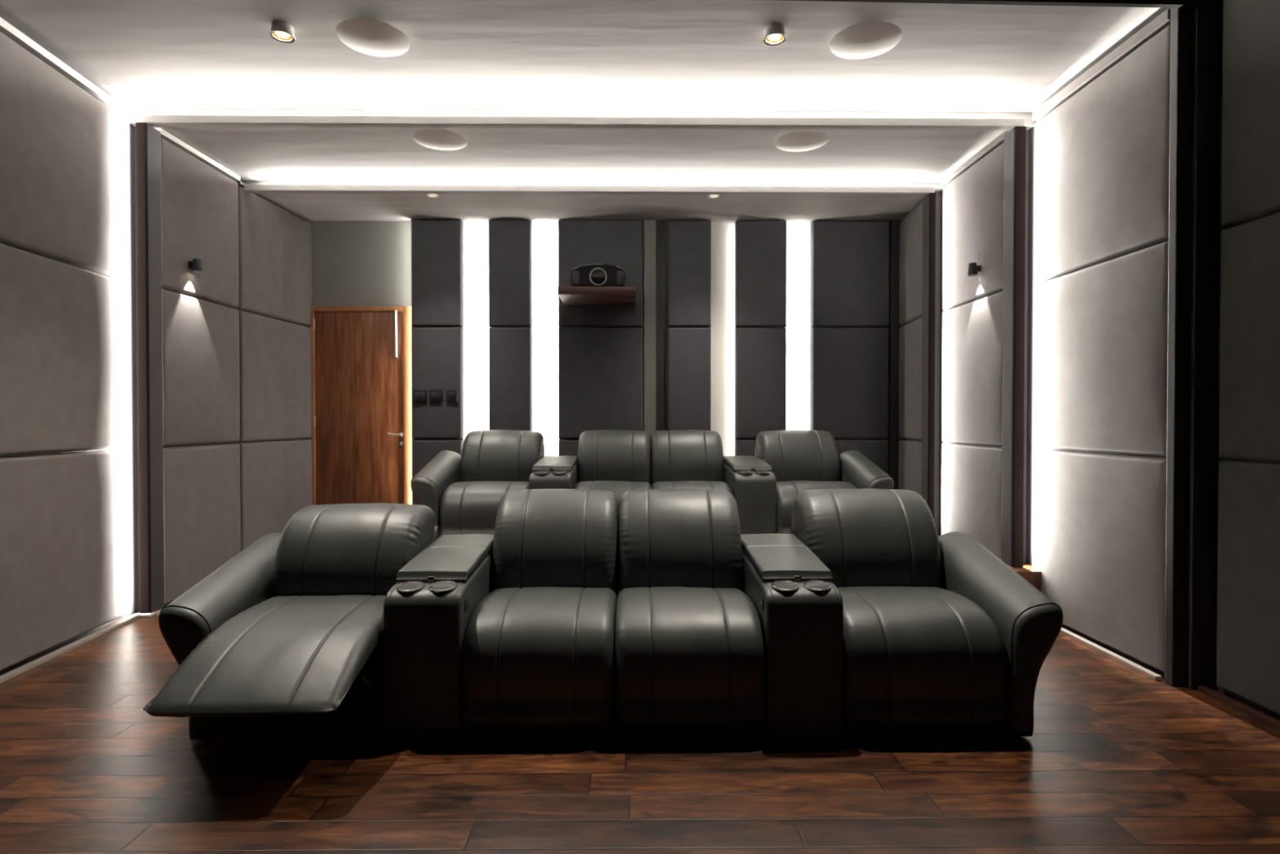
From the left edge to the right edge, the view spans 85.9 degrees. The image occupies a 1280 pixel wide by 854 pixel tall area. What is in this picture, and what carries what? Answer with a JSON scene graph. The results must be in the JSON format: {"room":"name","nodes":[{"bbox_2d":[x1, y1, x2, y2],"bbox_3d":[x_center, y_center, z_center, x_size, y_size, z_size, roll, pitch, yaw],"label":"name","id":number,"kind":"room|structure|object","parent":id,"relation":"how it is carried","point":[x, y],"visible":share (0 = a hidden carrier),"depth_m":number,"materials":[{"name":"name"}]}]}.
{"room":"home theater","nodes":[
{"label":"home theater","id":0,"kind":"room"},
{"bbox_2d":[0,16,309,674],"bbox_3d":[-3.501,-0.435,4.676,0.589,3.399,4.230,0,1,-1],"label":"wall","id":1,"kind":"structure","parent":0,"point":[131,281],"depth_m":4.65,"materials":[{"name":"grey paint"}]},
{"bbox_2d":[0,31,128,281],"bbox_3d":[-3.279,-1.487,3.598,0.056,1.074,1.905,0,1,-7],"label":"pad","id":2,"kind":"object","parent":1,"relation":"attached to","point":[64,190],"visible":1,"depth_m":3.90,"materials":[{"name":"grey fabric"}]},
{"bbox_2d":[0,243,129,456],"bbox_3d":[-3.279,-0.397,3.611,0.057,1.094,1.905,0,1,-7],"label":"pad","id":3,"kind":"object","parent":1,"relation":"attached to","point":[64,379],"visible":1,"depth_m":3.90,"materials":[{"name":"grey fabric"}]},
{"bbox_2d":[0,17,130,117],"bbox_3d":[-3.272,-2.052,3.590,0.050,0.041,1.901,0,1,-7],"label":"trim","id":4,"kind":"structure","parent":1,"relation":"attached to","point":[6,28],"depth_m":3.91,"materials":[{"name":"grey paint"}]},
{"bbox_2d":[0,448,131,670],"bbox_3d":[-3.279,0.701,3.624,0.056,1.091,1.905,0,1,-7],"label":"wall panel","id":5,"kind":"object","parent":1,"relation":"attached to","point":[65,571],"visible":1,"depth_m":3.90,"materials":[{"name":"grey fabric"}]},
{"bbox_2d":[0,613,140,683],"bbox_3d":[-3.232,1.266,3.629,0.040,0.020,1.901,0,1,-7],"label":"trim","id":6,"kind":"structure","parent":1,"relation":"attached to","point":[28,666],"depth_m":3.89,"materials":[{"name":"silver metal"}]},
{"bbox_2d":[135,122,151,613],"bbox_3d":[-3.300,-0.385,4.569,0.066,3.252,0.020,0,1,-1],"label":"trim","id":7,"kind":"structure","parent":1,"relation":"attached to","point":[141,182],"depth_m":4.56,"materials":[{"name":"black"}]},
{"bbox_2d":[133,613,155,617],"bbox_3d":[-3.309,1.255,4.588,0.130,0.018,0.040,0,1,-1],"label":"trim","id":8,"kind":"structure","parent":1,"relation":"attached to","point":[142,615],"depth_m":4.58,"materials":[{"name":"silver metal"}]},
{"bbox_2d":[155,128,239,181],"bbox_3d":[-3.293,-2.028,5.165,0.040,0.036,0.940,0,1,0],"label":"trim","id":9,"kind":"structure","parent":1,"relation":"attached to","point":[165,135],"depth_m":5.10,"materials":[{"name":"grey paint"}]},
{"bbox_2d":[235,181,313,222],"bbox_3d":[-3.266,-2.012,6.205,0.040,0.021,1.123,0,1,4],"label":"trim","id":10,"kind":"structure","parent":1,"relation":"attached to","point":[239,183],"depth_m":6.24,"materials":[{"name":"grey fabric"}]},
{"bbox_2d":[236,310,311,442],"bbox_3d":[-3.270,-0.428,6.228,0.056,1.094,1.122,0,1,4],"label":"pad","id":11,"kind":"object","parent":1,"relation":"attached to","point":[275,355],"visible":0.97,"depth_m":6.12,"materials":[{"name":"grey fabric"}]},
{"bbox_2d":[235,185,312,326],"bbox_3d":[-3.270,-1.488,6.216,0.056,1.014,1.122,0,1,4],"label":"pad","id":12,"kind":"object","parent":1,"relation":"attached to","point":[275,261],"visible":0.95,"depth_m":6.11,"materials":[{"name":"grey fabric"}]},
{"bbox_2d":[236,439,312,551],"bbox_3d":[-3.269,0.670,6.241,0.056,1.091,1.122,0,1,4],"label":"pad","id":13,"kind":"object","parent":1,"relation":"attached to","point":[276,476],"visible":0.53,"depth_m":6.08,"materials":[{"name":"grey fabric"}]},
{"bbox_2d":[136,115,1025,130],"bbox_3d":[-0.376,-2.037,4.605,5.907,0.051,0.064,0,1,-1],"label":"trim","id":14,"kind":"structure","parent":1,"relation":"attached to","point":[189,121],"depth_m":4.59,"materials":[{"name":"grey paint"}]},
{"bbox_2d":[244,184,934,195],"bbox_3d":[-0.409,-1.984,5.756,5.745,0.052,0.064,0,1,-1],"label":"trim","id":15,"kind":"structure","parent":1,"relation":"attached to","point":[250,188],"depth_m":5.73,"materials":[{"name":"grey paint"}]},
{"bbox_2d":[773,0,1197,8],"bbox_3d":[-0.382,-2.123,3.242,6.302,0.170,0.028,0,1,-2],"label":"trim","id":16,"kind":"structure","parent":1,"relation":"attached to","point":[1113,3],"depth_m":3.31,"materials":[{"name":"grey"}]},
{"bbox_2d":[134,126,234,611],"bbox_3d":[-3.568,-0.441,5.181,0.465,3.399,0.960,0,1,-1],"label":"wall","id":17,"kind":"structure","parent":0,"point":[166,604],"depth_m":4.71,"materials":[{"name":"grey"}]},
{"bbox_2d":[146,124,164,612],"bbox_3d":[-3.275,-0.385,4.645,0.016,3.252,0.130,0,1,-1],"label":"trim","id":18,"kind":"structure","parent":17,"relation":"attached to","point":[153,135],"depth_m":4.64,"materials":[{"name":"grey"}]},
{"bbox_2d":[160,137,239,308],"bbox_3d":[-3.300,-1.486,5.176,0.055,1.034,0.944,0,1,-1],"label":"pad","id":19,"kind":"object","parent":17,"relation":"attached to","point":[199,203],"visible":0.9,"depth_m":5.10,"materials":[{"name":"grey fabric"}]},
{"bbox_2d":[188,258,203,272],"bbox_3d":[-3.229,-1.175,5.005,0.092,0.090,0.072,0,1,-1],"label":"wall lamp","id":20,"kind":"object","parent":19,"relation":"attached to","point":[196,264],"visible":1,"depth_m":4.99,"materials":[{"name":"black plastic"}]},
{"bbox_2d":[161,288,239,446],"bbox_3d":[-3.300,-0.416,5.189,0.056,1.094,0.944,0,1,-1],"label":"pad","id":21,"kind":"object","parent":17,"relation":"attached to","point":[201,398],"visible":0.94,"depth_m":5.11,"materials":[{"name":"grey fabric"}]},
{"bbox_2d":[163,443,240,604],"bbox_3d":[-3.300,0.683,5.202,0.055,1.091,0.944,0,1,-1],"label":"pad","id":22,"kind":"object","parent":17,"relation":"attached to","point":[202,514],"visible":0.73,"depth_m":5.10,"materials":[{"name":"grey fabric"}]},
{"bbox_2d":[308,221,810,456],"bbox_3d":[-0.367,-0.396,6.909,6.900,3.270,0.168,0,1,-1],"label":"wall","id":23,"kind":"structure","parent":0,"point":[544,235],"depth_m":6.83,"materials":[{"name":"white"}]},
{"bbox_2d":[309,306,413,505],"bbox_3d":[-2.739,0.030,6.766,0.995,2.418,0.104,0,1,-1],"label":"door","id":24,"kind":"structure","parent":23,"relation":"in","point":[362,439],"depth_m":6.76,"materials":[{"name":"brown wood"}]},
{"bbox_2d":[411,220,462,327],"bbox_3d":[-1.985,-1.501,6.720,0.494,1.038,0.069,0,1,-1],"label":"pad","id":25,"kind":"object","parent":23,"relation":"attached to","point":[437,246],"visible":1,"depth_m":6.69,"materials":[{"name":"grey fabric"}]},
{"bbox_2d":[411,327,463,439],"bbox_3d":[-1.985,-0.429,6.731,0.494,1.094,0.070,0,1,-1],"label":"pad","id":26,"kind":"object","parent":23,"relation":"attached to","point":[437,353],"visible":1,"depth_m":6.70,"materials":[{"name":"grey fabric"}]},
{"bbox_2d":[413,389,426,401],"bbox_3d":[-2.137,-0.308,6.686,0.129,0.116,0.030,0,1,-1],"label":"switch plate","id":27,"kind":"object","parent":26,"relation":"attached to","point":[419,395],"visible":1,"depth_m":6.67,"materials":[{"name":"black plastic"}]},
{"bbox_2d":[429,389,443,401],"bbox_3d":[-1.981,-0.308,6.688,0.125,0.116,0.030,0,1,-1],"label":"switch plate","id":28,"kind":"object","parent":26,"relation":"attached to","point":[435,395],"visible":1,"depth_m":6.68,"materials":[{"name":"black plastic"}]},
{"bbox_2d":[446,389,457,401],"bbox_3d":[-1.829,-0.308,6.687,0.106,0.116,0.034,0,1,-1],"label":"switch plate","id":29,"kind":"object","parent":26,"relation":"attached to","point":[451,394],"visible":1,"depth_m":6.68,"materials":[{"name":"black plastic"}]},
{"bbox_2d":[412,439,463,504],"bbox_3d":[-1.985,0.519,6.743,0.494,0.790,0.070,0,1,-1],"label":"pad","id":30,"kind":"object","parent":23,"relation":"attached to","point":[424,451],"visible":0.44,"depth_m":6.71,"materials":[{"name":"grey fabric"}]},
{"bbox_2d":[462,240,463,377],"bbox_3d":[-1.986,-0.552,6.792,0.476,2.942,0.052,0,1,-1],"label":"trim","id":31,"kind":"structure","parent":23,"relation":"attached to","point":[463,240],"depth_m":6.80,"materials":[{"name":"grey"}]},
{"bbox_2d":[558,439,578,456],"bbox_3d":[-0.387,0.519,6.758,0.830,0.790,0.070,0,1,-1],"label":"pad","id":32,"kind":"object","parent":23,"relation":"attached to","point":[566,446],"visible":0.13,"depth_m":6.72,"materials":[{"name":"grey fabric"}]},
{"bbox_2d":[558,327,642,439],"bbox_3d":[-0.387,-0.429,6.747,0.830,1.094,0.070,0,1,-1],"label":"pad","id":33,"kind":"object","parent":23,"relation":"attached to","point":[600,369],"visible":0.84,"depth_m":6.71,"materials":[{"name":"grey fabric"}]},
{"bbox_2d":[558,220,642,327],"bbox_3d":[-0.387,-1.501,6.734,0.830,1.038,0.071,0,1,-1],"label":"pad","id":34,"kind":"object","parent":23,"relation":"attached to","point":[619,243],"visible":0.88,"depth_m":6.70,"materials":[{"name":"grey fabric"}]},
{"bbox_2d":[557,286,635,305],"bbox_3d":[-0.386,-1.216,6.400,0.695,0.070,0.575,0,1,-1],"label":"wall shelf","id":35,"kind":"object","parent":34,"relation":"attached to","point":[569,295],"visible":1,"depth_m":6.19,"materials":[{"name":"brown wood"}]},
{"bbox_2d":[570,263,626,286],"bbox_3d":[-0.377,-1.360,6.381,0.494,0.216,0.440,0,1,-1],"label":"projector","id":36,"kind":"object","parent":35,"relation":"on","point":[594,274],"visible":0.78,"depth_m":6.18,"materials":[{"name":"black plastic"}]},
{"bbox_2d":[572,271,578,284],"bbox_3d":[-0.577,-1.340,6.182,0.060,0.120,0.014,0,1,-1],"label":"vent","id":37,"kind":"object","parent":36,"relation":"attached to","point":[575,273],"depth_m":6.18,"materials":[{"name":"black plastic"}]},
{"bbox_2d":[617,271,623,284],"bbox_3d":[-0.173,-1.341,6.186,0.060,0.120,0.014,0,1,-1],"label":"vent","id":38,"kind":"object","parent":36,"relation":"attached to","point":[620,273],"depth_m":6.18,"materials":[{"name":"black plastic"}]},
{"bbox_2d":[644,220,655,444],"bbox_3d":[0.098,-0.552,6.792,0.115,2.942,0.093,0,1,-1],"label":"trim","id":39,"kind":"structure","parent":23,"relation":"attached to","point":[649,225],"depth_m":6.74,"materials":[{"name":"grey paint"}]},
{"bbox_2d":[655,222,666,431],"bbox_3d":[0.207,-0.553,6.820,0.100,2.942,0.038,0,1,-1],"label":"trim","id":40,"kind":"structure","parent":23,"relation":"attached to","point":[660,227],"depth_m":6.80,"materials":[{"name":"grey"}]},
{"bbox_2d":[666,327,711,431],"bbox_3d":[0.484,-0.429,6.756,0.432,1.094,0.069,0,1,-1],"label":"pad","id":41,"kind":"object","parent":23,"relation":"attached to","point":[688,348],"visible":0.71,"depth_m":6.72,"materials":[{"name":"grey fabric"}]},
{"bbox_2d":[666,221,711,327],"bbox_3d":[0.484,-1.501,6.743,0.432,1.038,0.069,0,1,-1],"label":"pad","id":42,"kind":"object","parent":23,"relation":"attached to","point":[688,242],"visible":1,"depth_m":6.71,"materials":[{"name":"grey fabric"}]},
{"bbox_2d":[734,439,755,455],"bbox_3d":[1.191,0.519,6.773,0.502,0.790,0.071,0,1,-1],"label":"pad","id":43,"kind":"object","parent":23,"relation":"attached to","point":[742,446],"visible":0.13,"depth_m":6.74,"materials":[{"name":"grey fabric"}]},
{"bbox_2d":[734,328,786,439],"bbox_3d":[1.191,-0.429,6.762,0.502,1.094,0.070,0,1,-1],"label":"pad","id":44,"kind":"object","parent":23,"relation":"attached to","point":[760,353],"visible":0.9,"depth_m":6.73,"materials":[{"name":"grey fabric"}]},
{"bbox_2d":[735,221,786,327],"bbox_3d":[1.191,-1.501,6.750,0.502,1.038,0.070,0,1,-1],"label":"pad","id":45,"kind":"object","parent":23,"relation":"attached to","point":[761,246],"visible":1,"depth_m":6.72,"materials":[{"name":"grey fabric"}]},
{"bbox_2d":[809,327,886,430],"bbox_3d":[2.067,-0.553,6.831,0.746,2.942,0.052,0,1,-1],"label":"trim","id":46,"kind":"structure","parent":23,"relation":"attached to","point":[811,327],"depth_m":6.85,"materials":[{"name":"grey"}]},
{"bbox_2d":[810,328,888,439],"bbox_3d":[2.068,-0.429,6.771,0.764,1.094,0.070,0,1,-1],"label":"pad","id":47,"kind":"object","parent":23,"relation":"attached to","point":[850,366],"visible":0.88,"depth_m":6.74,"materials":[{"name":"grey fabric"}]},
{"bbox_2d":[810,221,888,327],"bbox_3d":[2.068,-1.501,6.758,0.764,1.038,0.070,0,1,-1],"label":"pad","id":48,"kind":"object","parent":23,"relation":"attached to","point":[850,260],"visible":1,"depth_m":6.73,"materials":[{"name":"grey fabric"}]},
{"bbox_2d":[835,439,888,474],"bbox_3d":[2.068,0.519,6.782,0.764,0.790,0.071,0,1,-1],"label":"pad","id":49,"kind":"object","parent":23,"relation":"attached to","point":[875,450],"visible":0.22,"depth_m":6.75,"materials":[{"name":"grey fabric"}]},
{"bbox_2d":[128,108,1035,222],"bbox_3d":[-0.356,-2.258,5.803,6.900,0.480,2.335,0,1,-1],"label":"ceiling","id":50,"kind":"structure","parent":0,"point":[387,154],"depth_m":5.36,"materials":[{"name":"paint"}]},
{"bbox_2d":[413,128,467,150],"bbox_3d":[-1.392,-2.018,4.803,0.366,0.056,0.366,0,1,-1],"label":"ceiling speaker","id":51,"kind":"object","parent":50,"relation":"attached to","point":[435,139],"visible":1,"depth_m":4.78,"materials":[{"name":"white plastic"}]},
{"bbox_2d":[774,130,828,151],"bbox_3d":[1.133,-2.018,4.828,0.366,0.056,0.366,0,1,-1],"label":"ceiling speaker","id":52,"kind":"object","parent":50,"relation":"attached to","point":[803,140],"visible":1,"depth_m":4.80,"materials":[{"name":"white plastic"}]},
{"bbox_2d":[0,0,1170,111],"bbox_3d":[-0.339,-2.302,3.973,6.900,0.350,1.325,0,1,-1],"label":"ceiling","id":53,"kind":"structure","parent":0,"point":[482,55],"depth_m":3.90,"materials":[{"name":"paint"}]},
{"bbox_2d":[269,21,295,43],"bbox_3d":[-1.896,-2.095,3.647,0.124,0.056,0.124,0,1,-1],"label":"spotlight","id":54,"kind":"object","parent":53,"relation":"attached to","point":[282,32],"visible":1,"depth_m":3.63,"materials":[{"name":"grey paint"}]},
{"bbox_2d":[335,18,409,57],"bbox_3d":[-1.426,-2.095,3.682,0.372,0.056,0.372,0,1,-1],"label":"ceiling speaker","id":55,"kind":"object","parent":53,"relation":"attached to","point":[366,36],"visible":1,"depth_m":3.66,"materials":[{"name":"white plastic"}]},
{"bbox_2d":[763,23,786,45],"bbox_3d":[0.719,-2.095,3.673,0.124,0.056,0.124,0,1,-1],"label":"spotlight","id":56,"kind":"object","parent":53,"relation":"attached to","point":[775,33],"visible":1,"depth_m":3.65,"materials":[{"name":"grey paint"}]},
{"bbox_2d":[829,21,902,59],"bbox_3d":[1.214,-2.095,3.708,0.372,0.056,0.372,0,1,-1],"label":"ceiling speaker","id":57,"kind":"object","parent":53,"relation":"attached to","point":[864,40],"visible":1,"depth_m":3.69,"materials":[{"name":"white plastic"}]},
{"bbox_2d":[0,608,1279,853],"bbox_3d":[-0.321,1.344,2.213,6.900,0.100,9.600,0,1,-1],"label":"floor","id":58,"kind":"structure","parent":0,"point":[1117,758],"depth_m":2.48,"materials":[{"name":"brown wood"}]},
{"bbox_2d":[142,502,439,741],"bbox_3d":[-1.514,0.840,3.038,0.894,0.885,1.320,0,1,-1],"label":"recliner","id":59,"kind":"object","parent":58,"relation":"on","point":[285,636],"visible":0.89,"depth_m":2.86,"materials":[{"name":"leather"}]},
{"bbox_2d":[377,533,493,740],"bbox_3d":[-0.902,0.925,3.267,0.328,0.694,0.964,0,1,-1],"label":"console","id":60,"kind":"object","parent":58,"relation":"on","point":[427,614],"visible":0.87,"depth_m":2.83,"materials":[{"name":"leather"}]},
{"bbox_2d":[464,596,468,612],"bbox_3d":[-0.741,0.756,2.932,0.008,0.050,0.060,0,1,-1],"label":"switch","id":61,"kind":"object","parent":60,"relation":"attached to","point":[466,598],"depth_m":2.92,"materials":[{"name":"black metal"}]},
{"bbox_2d":[461,488,618,735],"bbox_3d":[-0.428,0.808,3.311,0.628,0.942,1.055,0,1,-1],"label":"recliner","id":62,"kind":"object","parent":58,"relation":"on","point":[538,655],"visible":0.98,"depth_m":2.90,"materials":[{"name":"leather"}]},
{"bbox_2d":[614,488,766,734],"bbox_3d":[0.204,0.808,3.320,0.628,0.943,1.052,0,1,-1],"label":"recliner","id":63,"kind":"object","parent":58,"relation":"on","point":[690,656],"visible":1,"depth_m":2.90,"materials":[{"name":"leather"}]},
{"bbox_2d":[740,533,847,737],"bbox_3d":[0.679,0.924,3.282,0.328,0.694,0.964,0,1,-1],"label":"console","id":64,"kind":"object","parent":58,"relation":"on","point":[799,608],"visible":0.92,"depth_m":2.85,"materials":[{"name":"leather"}]},
{"bbox_2d":[760,595,764,611],"bbox_3d":[0.525,0.756,2.944,0.013,0.050,0.060,0,1,-1],"label":"switch","id":65,"kind":"object","parent":64,"relation":"attached to","point":[762,602],"depth_m":2.93,"materials":[{"name":"black metal"}]},
{"bbox_2d":[791,488,1062,737],"bbox_3d":[1.292,0.808,3.327,0.896,0.942,1.056,0,1,-1],"label":"recliner","id":66,"kind":"object","parent":58,"relation":"on","point":[941,634],"visible":0.87,"depth_m":2.90,"materials":[{"name":"leather"}]},
{"bbox_2d":[617,534,1041,594],"bbox_3d":[0.409,1.092,5.742,5.330,0.319,2.510,0,1,-1],"label":"floor","id":67,"kind":"structure","parent":0,"point":[1033,576],"depth_m":4.51,"materials":[{"name":"brown wood"}]},
{"bbox_2d":[410,429,544,537],"bbox_3d":[-1.311,0.480,5.750,0.894,0.902,1.054,0,1,-1],"label":"recliner","id":68,"kind":"object","parent":67,"relation":"on","point":[464,493],"visible":0.73,"depth_m":5.57,"materials":[{"name":"leather"}]},
{"bbox_2d":[528,455,577,489],"bbox_3d":[-0.696,0.593,5.714,0.328,0.664,0.959,0,1,-1],"label":"console","id":69,"kind":"object","parent":67,"relation":"on","point":[553,472],"visible":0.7,"depth_m":5.40,"materials":[{"name":"leather"}]},
{"bbox_2d":[573,429,651,519],"bbox_3d":[-0.222,0.479,5.761,0.628,0.902,1.056,0,1,-1],"label":"recliner","id":70,"kind":"object","parent":67,"relation":"on","point":[618,462],"visible":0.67,"depth_m":5.87,"materials":[{"name":"leather"}]},
{"bbox_2d":[649,429,733,495],"bbox_3d":[0.410,0.480,5.767,0.628,0.902,1.052,0,1,-1],"label":"recliner","id":71,"kind":"object","parent":67,"relation":"on","point":[689,458],"visible":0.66,"depth_m":5.88,"materials":[{"name":"leather"}]},
{"bbox_2d":[723,455,776,534],"bbox_3d":[0.885,0.592,5.729,0.328,0.664,0.959,0,1,-1],"label":"console","id":72,"kind":"object","parent":67,"relation":"on","point":[752,483],"visible":0.78,"depth_m":5.30,"materials":[{"name":"leather"}]},
{"bbox_2d":[755,430,893,533],"bbox_3d":[1.499,0.481,5.778,0.894,0.899,1.054,0,1,-1],"label":"recliner","id":73,"kind":"object","parent":67,"relation":"on","point":[800,460],"visible":0.59,"depth_m":5.87,"materials":[{"name":"leather"}]},
{"bbox_2d":[901,191,940,534],"bbox_3d":[2.788,-0.455,6.383,0.600,3.399,0.940,0,1,-1],"label":"wall","id":74,"kind":"structure","parent":0,"point":[937,193],"depth_m":5.91,"materials":[{"name":"grey"}]},
{"bbox_2d":[886,220,902,488],"bbox_3d":[2.517,-0.553,6.810,0.112,2.942,0.103,0,1,-1],"label":"trim","id":75,"kind":"structure","parent":74,"relation":"attached to","point":[894,326],"depth_m":6.76,"materials":[{"name":"grey"}]},
{"bbox_2d":[898,439,921,495],"bbox_3d":[2.515,0.523,6.349,0.056,0.799,0.798,0,1,5],"label":"pad","id":76,"kind":"object","parent":74,"relation":"attached to","point":[909,451],"visible":0.39,"depth_m":6.34,"materials":[{"name":"grey fabric"}]},
{"bbox_2d":[898,317,922,439],"bbox_3d":[2.516,-0.429,6.338,0.055,1.094,0.798,0,1,5],"label":"pad","id":77,"kind":"object","parent":74,"relation":"attached to","point":[910,347],"visible":0.71,"depth_m":6.33,"materials":[{"name":"grey fabric"}]},
{"bbox_2d":[899,201,922,325],"bbox_3d":[2.516,-1.489,6.325,0.056,1.014,0.798,0,1,5],"label":"pad","id":78,"kind":"object","parent":74,"relation":"attached to","point":[911,227],"visible":0.75,"depth_m":6.31,"materials":[{"name":"grey fabric"}]},
{"bbox_2d":[921,193,929,504],"bbox_3d":[2.432,-0.514,5.849,0.018,2.888,0.130,0,1,-1],"label":"trim","id":79,"kind":"structure","parent":74,"relation":"attached to","point":[925,364],"depth_m":5.84,"materials":[{"name":"grey"}]},
{"bbox_2d":[938,185,1002,535],"bbox_3d":[2.838,-0.443,5.348,0.520,3.399,1.130,0,1,-1],"label":"wall","id":80,"kind":"structure","parent":0,"point":[941,310],"depth_m":5.88,"materials":[{"name":"grey"}]},
{"bbox_2d":[928,192,935,518],"bbox_3d":[2.448,-0.514,5.773,0.048,2.888,0.020,0,1,-1],"label":"trim","id":81,"kind":"structure","parent":80,"relation":"attached to","point":[932,195],"depth_m":5.76,"materials":[{"name":"black"}]},
{"bbox_2d":[941,442,1002,559],"bbox_3d":[2.548,0.536,5.287,0.055,0.799,0.984,0,1,-1],"label":"pad","id":82,"kind":"object","parent":80,"relation":"attached to","point":[971,477],"visible":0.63,"depth_m":5.21,"materials":[{"name":"grey fabric"}]},
{"bbox_2d":[942,291,1003,445],"bbox_3d":[2.549,-0.417,5.276,0.055,1.094,0.984,0,1,-1],"label":"pad","id":83,"kind":"object","parent":80,"relation":"attached to","point":[972,335],"visible":0.85,"depth_m":5.21,"materials":[{"name":"grey fabric"}]},
{"bbox_2d":[942,142,1004,310],"bbox_3d":[2.548,-1.487,5.263,0.056,1.034,0.984,0,1,-1],"label":"pad","id":84,"kind":"object","parent":80,"relation":"attached to","point":[973,202],"visible":0.8,"depth_m":5.19,"materials":[{"name":"grey fabric"}]},
{"bbox_2d":[967,262,980,276],"bbox_3d":[2.480,-1.171,5.111,0.092,0.090,0.072,0,1,-1],"label":"wall lamp","id":85,"kind":"object","parent":84,"relation":"attached to","point":[973,268],"visible":1,"depth_m":5.09,"materials":[{"name":"black plastic"}]},
{"bbox_2d":[941,131,1008,185],"bbox_3d":[2.543,-2.032,5.252,0.050,0.038,0.980,0,1,-1],"label":"trim","id":86,"kind":"structure","parent":80,"relation":"attached to","point":[999,140],"depth_m":5.19,"materials":[{"name":"white paint"}]},
{"bbox_2d":[1001,127,1014,566],"bbox_3d":[2.519,-0.534,4.700,0.018,2.955,0.130,0,1,-1],"label":"trim","id":87,"kind":"structure","parent":80,"relation":"attached to","point":[1009,138],"depth_m":4.69,"materials":[{"name":"grey"}]},
{"bbox_2d":[1023,129,1028,563],"bbox_3d":[2.839,-0.436,4.773,0.530,3.399,0.020,0,1,-1],"label":"wall","id":88,"kind":"structure","parent":0,"point":[1027,131],"depth_m":4.76,"materials":[{"name":"grey"}]},
{"bbox_2d":[1011,126,1026,567],"bbox_3d":[2.547,-0.534,4.624,0.071,2.955,0.020,0,1,-1],"label":"trim","id":89,"kind":"structure","parent":88,"relation":"attached to","point":[1020,165],"depth_m":4.62,"materials":[{"name":"black"}]},
{"bbox_2d":[1026,0,1220,688],"bbox_3d":[2.899,-0.428,4.054,0.424,3.399,1.420,0,1,-1],"label":"wall","id":90,"kind":"structure","parent":0,"point":[1206,60],"depth_m":3.35,"materials":[{"name":"grey paint"}]},
{"bbox_2d":[1032,448,1166,671],"bbox_3d":[2.656,0.696,4.044,0.056,1.091,1.174,0,1,-1],"label":"pad","id":91,"kind":"object","parent":90,"relation":"attached to","point":[1099,519],"visible":0.81,"depth_m":3.89,"materials":[{"name":"grey fabric"}]},
{"bbox_2d":[1033,240,1168,456],"bbox_3d":[2.656,-0.402,4.032,0.056,1.094,1.174,0,1,-1],"label":"wall panel","id":92,"kind":"object","parent":90,"relation":"attached to","point":[1100,331],"visible":0.88,"depth_m":3.89,"materials":[{"name":"grey fabric"}]},
{"bbox_2d":[1032,8,1170,120],"bbox_3d":[2.651,-2.065,4.012,0.050,0.054,1.160,0,1,-1],"label":"trim","id":93,"kind":"structure","parent":90,"relation":"attached to","point":[1162,20],"depth_m":3.88,"materials":[{"name":"white plastic"}]},
{"bbox_2d":[1034,24,1170,283],"bbox_3d":[2.656,-1.492,4.019,0.055,1.074,1.174,0,1,-1],"label":"wall panel","id":94,"kind":"object","parent":90,"relation":"attached to","point":[1102,155],"visible":0.87,"depth_m":3.88,"materials":[{"name":"grey fabric"}]},
{"bbox_2d":[1059,626,1162,679],"bbox_3d":[2.612,1.261,3.988,0.035,0.020,1.035,0,1,-1],"label":"trim","id":95,"kind":"structure","parent":90,"relation":"attached to","point":[1118,658],"depth_m":3.78,"materials":[{"name":"silver metal"}]},
{"bbox_2d":[1164,8,1192,685],"bbox_3d":[2.672,-0.456,3.396,0.100,3.468,0.050,0,1,-1],"label":"trim","id":96,"kind":"structure","parent":90,"relation":"attached to","point":[1181,19],"depth_m":3.38,"materials":[{"name":"grey"}]},
{"bbox_2d":[1213,0,1279,719],"bbox_3d":[2.990,-0.385,0.385,0.312,3.399,5.920,0,1,-1],"label":"wall","id":97,"kind":"structure","parent":0,"point":[1220,228],"depth_m":3.33,"materials":[{"name":"grey"}]},
{"bbox_2d":[1198,685,1279,729],"bbox_3d":[2.744,1.287,1.692,0.035,0.022,3.300,0,1,-1],"label":"trim","id":98,"kind":"structure","parent":97,"relation":"attached to","point":[1220,696],"depth_m":3.11,"materials":[{"name":"brown wood"}]},
{"bbox_2d":[1216,460,1279,714],"bbox_3d":[2.785,0.717,2.271,0.056,1.091,2.064,0,1,-1],"label":"pad","id":99,"kind":"object","parent":97,"relation":"attached to","point":[1248,569],"visible":1,"depth_m":3.11,"materials":[{"name":"fabric"}]},
{"bbox_2d":[1218,212,1279,462],"bbox_3d":[2.785,-0.381,2.258,0.056,1.094,2.064,0,1,-1],"label":"pad","id":100,"kind":"object","parent":97,"relation":"attached to","point":[1249,410],"visible":1,"depth_m":3.10,"materials":[{"name":"fabric"}]},
{"bbox_2d":[1221,0,1279,228],"bbox_3d":[2.785,-1.504,2.245,0.056,1.139,2.064,0,1,-1],"label":"pad","id":101,"kind":"object","parent":97,"relation":"attached to","point":[1251,73],"visible":1,"depth_m":3.11,"materials":[{"name":"fabric"}]},
{"bbox_3d":[-1.273,-0.553,6.799,0.402,2.942,0.052,0,1,-1],"label":"trim","id":102,"kind":"structure","parent":0,"visible":0},
{"bbox_2d":[488,220,532,327],"bbox_3d":[-1.272,-1.501,6.726,0.420,1.038,0.070,0,1,-1],"label":"pad","id":103,"kind":"object","parent":102,"relation":"attached to","point":[509,242],"visible":1,"depth_m":6.69,"materials":[{"name":"grey fabric"}]},
{"bbox_2d":[488,327,532,431],"bbox_3d":[-1.272,-0.429,6.738,0.420,1.094,0.070,0,1,-1],"label":"pad","id":104,"kind":"object","parent":102,"relation":"attached to","point":[510,348],"visible":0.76,"depth_m":6.71,"materials":[{"name":"grey fabric"}]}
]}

